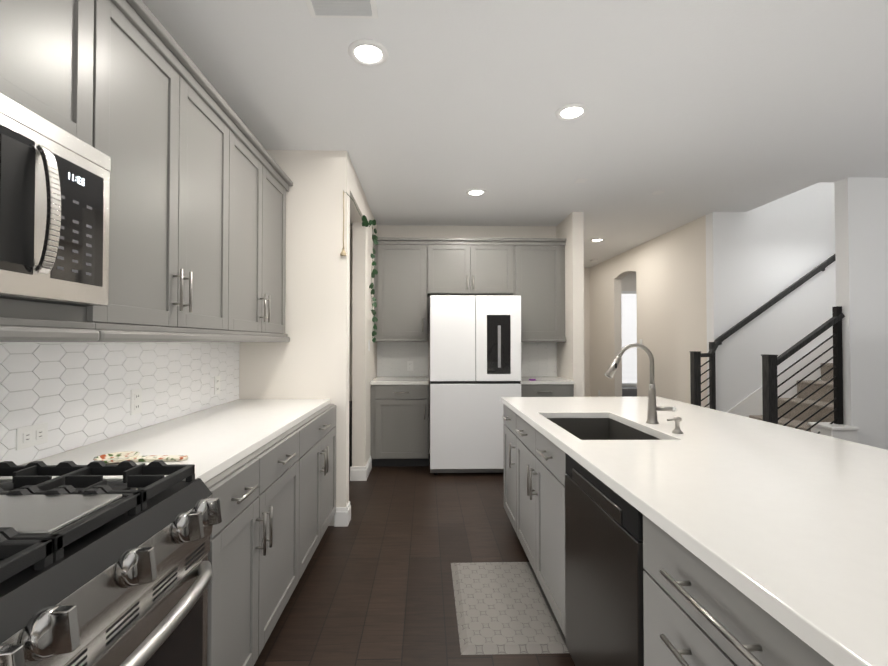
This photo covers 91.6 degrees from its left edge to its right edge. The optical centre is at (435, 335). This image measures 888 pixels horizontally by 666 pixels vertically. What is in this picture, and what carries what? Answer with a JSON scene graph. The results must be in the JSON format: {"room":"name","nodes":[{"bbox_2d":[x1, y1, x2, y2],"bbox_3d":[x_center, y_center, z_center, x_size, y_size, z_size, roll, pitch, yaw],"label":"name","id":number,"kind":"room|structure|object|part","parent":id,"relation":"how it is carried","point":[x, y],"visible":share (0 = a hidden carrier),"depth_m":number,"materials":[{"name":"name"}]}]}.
{"room":"kitchen","nodes":[
{"label":"kitchen","id":0,"kind":"room"},
{"bbox_2d":[21,150,706,525],"bbox_3d":[2.419,-1.272,3.200,10.640,5.300,11.720,0,-1,-1],"label":"wall","id":1,"kind":"structure","parent":0,"point":[325,352],"depth_m":4.33,"materials":[{"name":"beige paint"}]},
{"bbox_2d":[0,0,79,136],"bbox_3d":[-1.210,-0.837,1.093,0.348,0.568,0.443,0,-1,-1],"label":"upper cabinet","id":2,"kind":"object","parent":1,"relation":"attached to","point":[40,39],"depth_m":1.15,"materials":[{"name":"grey wood"}]},
{"bbox_2d":[0,93,110,305],"bbox_3d":[-1.154,-0.322,0.928,0.434,0.453,0.756,0,-1,-1],"label":"microwave","id":3,"kind":"object","parent":2,"relation":"attached to","point":[54,208],"visible":1,"depth_m":1.08,"materials":[{"name":"silver metal"}]},
{"bbox_2d":[0,0,239,335],"bbox_3d":[-1.225,-0.572,1.760,0.348,1.078,1.028,0,-1,-1],"label":"upper cabinet","id":4,"kind":"object","parent":1,"relation":"attached to","point":[201,182],"depth_m":1.62,"materials":[{"name":"grey wood"}]},
{"bbox_2d":[0,342,239,464],"bbox_3d":[-1.386,0.223,1.243,0.006,0.411,3.777,0,-1,-1],"label":"backsplash","id":5,"kind":"structure","parent":1,"relation":"attached to","point":[75,394],"depth_m":1.79,"materials":[{"name":"white tile"}]},
{"bbox_2d":[16,422,47,449],"bbox_3d":[-1.383,0.343,1.483,0.008,0.072,0.116,0,-1,-1],"label":"electrical outlet","id":6,"kind":"object","parent":5,"relation":"attached to","point":[31,436],"visible":1,"depth_m":1.48,"materials":[{"name":"white plastic"}]},
{"bbox_2d":[130,388,141,414],"bbox_3d":[-1.395,0.305,2.013,0.008,0.116,0.072,0,-1,-1],"label":"electrical outlet","id":7,"kind":"object","parent":5,"relation":"attached to","point":[136,402],"visible":1,"depth_m":2.01,"materials":[{"name":"white plastic"}]},
{"bbox_2d":[214,376,219,394],"bbox_3d":[-1.412,0.317,2.793,0.008,0.116,0.072,0,-1,-1],"label":"electrical outlet","id":8,"kind":"object","parent":5,"relation":"attached to","point":[216,384],"visible":1,"depth_m":2.78,"materials":[{"name":"white plastic"}]},
{"bbox_2d":[164,128,287,335],"bbox_3d":[-1.244,-0.559,2.629,0.348,1.078,0.961,0,-1,-1],"label":"upper cabinet","id":9,"kind":"object","parent":1,"relation":"attached to","point":[260,311],"depth_m":2.64,"materials":[{"name":"grey wood"}]},
{"bbox_2d":[340,190,346,255],"bbox_3d":[-0.671,-0.823,3.142,0.046,0.480,0.049,0,-1,-1],"label":"hanger","id":10,"kind":"object","parent":1,"relation":"attached to","point":[343,252],"visible":0.96,"depth_m":3.13,"materials":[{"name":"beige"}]},
{"bbox_2d":[347,194,377,341],"bbox_3d":[-0.624,-0.571,3.802,0.096,1.260,1.337,0,-1,-1],"label":"ivy vine","id":11,"kind":"object","parent":1,"relation":"attached to","point":[365,223],"visible":1,"depth_m":4.41,"materials":[{"name":"green plant"}]},
{"bbox_2d":[361,456,371,480],"bbox_3d":[-0.689,1.328,4.350,0.038,0.135,0.404,0,-1,-1],"label":"baseboard","id":12,"kind":"structure","parent":1,"relation":"attached to","point":[365,470],"depth_m":4.16,"materials":[{"name":"white wood"}]},
{"bbox_2d":[374,241,433,336],"bbox_3d":[-0.365,-0.524,5.013,0.666,1.078,0.348,0,-1,-1],"label":"upper cabinet","id":13,"kind":"object","parent":1,"relation":"attached to","point":[412,275],"depth_m":4.85,"materials":[{"name":"grey wood"}]},
{"bbox_2d":[377,342,556,376],"bbox_3d":[0.380,0.280,5.188,2.164,0.414,0.006,0,-1,-1],"label":"backsplash","id":14,"kind":"structure","parent":1,"relation":"attached to","point":[537,358],"depth_m":5.17,"materials":[{"name":"white tile"}]},
{"bbox_2d":[407,361,412,370],"bbox_3d":[-0.306,0.357,5.164,0.072,0.116,0.008,0,-1,-1],"label":"electrical outlet","id":15,"kind":"object","parent":14,"relation":"attached to","point":[409,365],"visible":1,"depth_m":5.16,"materials":[{"name":"white plastic"}]},
{"bbox_2d":[434,241,505,296],"bbox_3d":[0.386,-0.768,5.033,0.969,0.588,0.348,0,-1,-1],"label":"upper cabinet","id":16,"kind":"object","parent":1,"relation":"attached to","point":[475,268],"depth_m":4.86,"materials":[{"name":"grey wood"}]},
{"bbox_2d":[506,241,565,336],"bbox_3d":[1.135,-0.523,5.046,0.662,1.078,0.348,0,-1,-1],"label":"upper cabinet","id":17,"kind":"object","parent":1,"relation":"attached to","point":[535,270],"depth_m":4.88,"materials":[{"name":"grey wood"}]},
{"bbox_2d":[621,291,636,386],"bbox_3d":[3.810,0.052,8.153,0.800,1.800,0.039,0,-1,-1],"label":"window blinds","id":18,"kind":"object","parent":1,"relation":"attached to","point":[629,335],"depth_m":8.13,"materials":[{"name":"white"}]},
{"bbox_2d":[254,454,574,665],"bbox_3d":[2.418,1.428,3.170,10.400,0.100,11.500,0,-1,-1],"label":"floor","id":19,"kind":"structure","parent":0,"point":[374,587],"depth_m":2.48,"materials":[{"name":"brown wood"}]},
{"bbox_2d":[0,460,221,665],"bbox_3d":[-0.986,0.842,0.915,0.769,0.965,0.756,0,-1,-1],"label":"range","id":20,"kind":"object","parent":19,"relation":"on","point":[96,569],"visible":1,"depth_m":0.94,"materials":[{"name":"silver metal"}]},
{"bbox_3d":[-0.676,0.929,0.920,0.004,0.430,0.686,0,-1,-1],"label":"black glass","id":21,"kind":"part","parent":20,"relation":"part of","materials":[{"name":"black glass"}]},
{"bbox_2d":[204,447,271,665],"bbox_3d":[-1.038,0.911,1.513,0.711,0.884,0.436,0,-1,-1],"label":"base cabinet","id":22,"kind":"object","parent":19,"relation":"on","point":[265,470],"depth_m":1.53,"materials":[{"name":"grey wood"}]},
{"bbox_2d":[0,399,329,481],"bbox_3d":[-1.079,0.461,2.218,0.661,0.035,1.834,0,-1,-1],"label":"countertop","id":23,"kind":"structure","parent":22,"relation":"on","point":[212,438],"depth_m":1.88,"materials":[{"name":"white stone"}]},
{"bbox_2d":[93,451,187,463],"bbox_3d":[-1.019,0.424,1.499,0.305,0.016,0.132,0,-1,-1],"label":"spoon rest","id":24,"kind":"object","parent":23,"relation":"on","point":[113,457],"visible":0.98,"depth_m":1.50,"materials":[{"name":"ceramic"}]},
{"bbox_2d":[260,423,307,637],"bbox_3d":[-1.048,0.917,1.935,0.711,0.884,0.652,0,-1,-1],"label":"base cabinet","id":25,"kind":"object","parent":19,"relation":"on","point":[289,448],"depth_m":2.05,"materials":[{"name":"grey wood"}]},
{"bbox_2d":[300,403,335,562],"bbox_3d":[-1.063,0.928,2.633,0.711,0.884,0.990,0,-1,-1],"label":"base cabinet","id":26,"kind":"object","parent":19,"relation":"on","point":[322,423],"depth_m":2.65,"materials":[{"name":"grey wood"}]},
{"bbox_2d":[349,401,351,472],"bbox_3d":[-1.162,1.081,4.748,0.610,0.640,0.700,0,-1,-1],"label":"bench","id":27,"kind":"object","parent":19,"relation":"on","point":[350,433],"visible":0.06,"depth_m":4.41,"materials":[{"name":"grey"}]},
{"bbox_2d":[370,384,428,466],"bbox_3d":[-0.388,0.961,4.855,0.614,0.884,0.618,0,-1,-1],"label":"base cabinet","id":28,"kind":"object","parent":19,"relation":"on","point":[399,421],"depth_m":4.55,"materials":[{"name":"grey wood"}]},
{"bbox_2d":[370,377,428,383],"bbox_3d":[-0.388,0.500,4.857,0.614,0.035,0.628,0,-1,-1],"label":"countertop","id":29,"kind":"structure","parent":28,"relation":"on","point":[378,380],"depth_m":4.66,"materials":[{"name":"white stone"}]},
{"bbox_2d":[430,295,520,474],"bbox_3d":[0.389,0.501,4.714,0.910,1.800,0.852,0,-1,-1],"label":"fridge","id":30,"kind":"object","parent":19,"relation":"on","point":[475,359],"visible":0.79,"depth_m":4.29,"materials":[{"name":"white"}]},
{"bbox_3d":[0.398,0.022,4.318,0.910,0.855,0.042,0,-1,-1],"label":"white glass","id":31,"kind":"part","parent":30,"relation":"part of","materials":[{"name":"white glass"}]},
{"bbox_3d":[0.398,0.898,4.305,0.910,0.843,0.042,0,-1,-1],"label":"white glass","id":32,"kind":"part","parent":30,"relation":"part of","materials":[{"name":"white glass"}]},
{"bbox_3d":[0.628,0.084,4.301,0.236,0.589,0.002,0,-1,-1],"label":"black glass","id":33,"kind":"part","parent":30,"relation":"part of","materials":[{"name":"black glass"}]},
{"bbox_2d":[451,562,568,654],"bbox_3d":[0.344,1.355,2.226,0.490,0.016,0.768,0,-1,-1],"label":"floor mat","id":34,"kind":"object","parent":19,"relation":"on","point":[503,607],"visible":0.86,"depth_m":2.11,"materials":[{"name":"fabric"}]},
{"bbox_2d":[521,384,573,396],"bbox_3d":[1.161,0.961,4.889,0.616,0.884,0.618,0,-1,-1],"label":"base cabinet","id":35,"kind":"object","parent":19,"relation":"on","point":[527,390],"depth_m":4.59,"materials":[{"name":"grey wood"}]},
{"bbox_2d":[521,376,573,383],"bbox_3d":[1.161,0.501,4.891,0.616,0.035,0.628,0,-1,-1],"label":"countertop","id":36,"kind":"structure","parent":35,"relation":"on","point":[539,379],"depth_m":4.66,"materials":[{"name":"white stone"}]},
{"bbox_2d":[622,387,636,396],"bbox_3d":[3.865,1.198,7.932,1.300,0.500,0.350,0,-1,-1],"label":"base cabinet","id":37,"kind":"object","parent":19,"relation":"on","point":[629,391],"depth_m":7.75,"materials":[{"name":"grey wood"}]},
{"bbox_2d":[501,401,844,665],"bbox_3d":[0.931,0.909,1.397,0.854,0.884,3.645,0,-1,-1],"label":"kitchen island","id":38,"kind":"object","parent":19,"relation":"on","point":[621,589],"depth_m":1.26,"materials":[{"name":"grey wood"},{"name":"painted wood"},{"name":"brushed nickel"}]},
{"bbox_2d":[501,397,887,665],"bbox_3d":[1.131,0.493,1.410,1.201,0.122,3.710,0,-1,-1],"label":"island countertop","id":39,"kind":"structure","parent":38,"relation":"on","point":[798,518],"depth_m":1.15,"materials":[{"name":"white stone"}]},
{"bbox_2d":[547,418,660,439],"bbox_3d":[0.818,0.590,2.180,0.433,0.222,0.723,0,-1,-1],"label":"sink","id":40,"kind":"object","parent":39,"relation":"in","point":[582,428],"depth_m":2.54,"materials":[{"name":"grey metal"}]},
{"bbox_2d":[604,343,675,423],"bbox_3d":[1.024,0.239,2.172,0.331,0.405,0.102,0,-1,-1],"label":"faucet","id":41,"kind":"object","parent":39,"relation":"on","point":[653,408],"visible":1,"depth_m":2.18,"materials":[{"name":"silver metal"}]},
{"bbox_2d":[667,416,682,433],"bbox_3d":[1.083,0.402,1.956,0.067,0.074,0.044,0,-1,-1],"label":"soap dispenser","id":42,"kind":"object","parent":39,"relation":"on","point":[677,420],"visible":1,"depth_m":1.95,"materials":[{"name":"silver metal"}]},
{"bbox_2d":[727,335,833,431],"bbox_3d":[5.200,-0.472,4.260,4.752,3.732,0.856,0,-1,-1],"label":"stairs","id":43,"kind":"structure","parent":19,"relation":"on","point":[750,406],"depth_m":4.60,"materials":[{"name":"carpet"}]},
{"bbox_2d":[689,254,844,433],"bbox_3d":[5.136,-0.879,4.215,4.848,4.545,0.962,0,-1,-1],"label":"stair railing","id":44,"kind":"object","parent":43,"relation":"attached to","point":[770,364],"visible":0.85,"depth_m":3.71,"materials":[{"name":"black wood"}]},
{"bbox_2d":[808,422,858,442],"bbox_3d":[3.399,1.071,3.692,0.233,0.628,0.230,0,-1,-1],"label":"base","id":45,"kind":"object","parent":19,"relation":"on","point":[845,432],"visible":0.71,"depth_m":3.60,"materials":[{"name":"white"}]},
{"bbox_3d":[3.399,0.771,3.697,0.233,0.028,0.230,0,-1,-1],"label":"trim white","id":46,"kind":"part","parent":45,"relation":"part of","materials":[{"name":"white wood"}]},
{"bbox_3d":[3.405,1.085,3.692,0.216,0.600,0.200,0,-1,-1],"label":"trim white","id":47,"kind":"part","parent":45,"relation":"part of","materials":[{"name":"white"}]},
{"bbox_2d":[141,0,887,267],"bbox_3d":[2.418,-2.692,3.232,10.400,2.660,11.500,0,-1,-1],"label":"ceiling","id":48,"kind":"structure","parent":0,"point":[698,109],"depth_m":2.50,"materials":[{"name":"white paint"}]},
{"bbox_2d":[305,0,377,18],"bbox_3d":[-0.391,-1.375,1.760,0.290,0.016,0.210,0,-1,-1],"label":"ceiling air vent","id":49,"kind":"object","parent":48,"relation":"attached to","point":[342,8],"visible":1,"depth_m":1.81,"materials":[{"name":"white metal"}]},
{"bbox_2d":[348,39,388,66],"bbox_3d":[-0.328,-1.373,2.101,0.196,0.011,0.196,0,-1,-1],"label":"recessed light","id":50,"kind":"object","parent":48,"relation":"attached to","point":[368,52],"visible":1,"depth_m":2.09,"materials":[{"name":"white plastic"}]},
{"bbox_2d":[466,188,486,195],"bbox_3d":[0.380,-1.344,4.047,0.196,0.011,0.196,0,-1,-1],"label":"recessed light","id":51,"kind":"object","parent":48,"relation":"attached to","point":[475,192],"visible":1,"depth_m":4.04,"materials":[{"name":"white plastic"}]},
{"bbox_2d":[555,103,588,120],"bbox_3d":[0.831,-1.365,2.637,0.196,0.011,0.196,0,-1,-1],"label":"recessed light","id":52,"kind":"object","parent":48,"relation":"attached to","point":[570,111],"visible":1,"depth_m":2.62,"materials":[{"name":"white plastic"}]},
{"bbox_2d":[590,238,604,241],"bbox_3d":[2.219,-1.316,5.928,0.196,0.011,0.196,0,-1,-1],"label":"recessed light","id":53,"kind":"object","parent":48,"relation":"attached to","point":[597,239],"visible":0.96,"depth_m":5.91,"materials":[{"name":"white plastic"}]},
{"bbox_2d":[706,182,832,411],"bbox_3d":[5.285,-1.249,4.764,4.600,5.300,0.120,0,-1,-1],"label":"wall","id":54,"kind":"structure","parent":0,"point":[758,257],"depth_m":4.66,"materials":[{"name":"white paint"}]},
{"bbox_2d":[830,177,887,449],"bbox_3d":[5.561,-1.263,3.789,4.090,5.300,0.120,0,-1,-1],"label":"wall","id":55,"kind":"structure","parent":0,"point":[858,205],"depth_m":3.68,"materials":[{"name":"white paint"}]}
]}

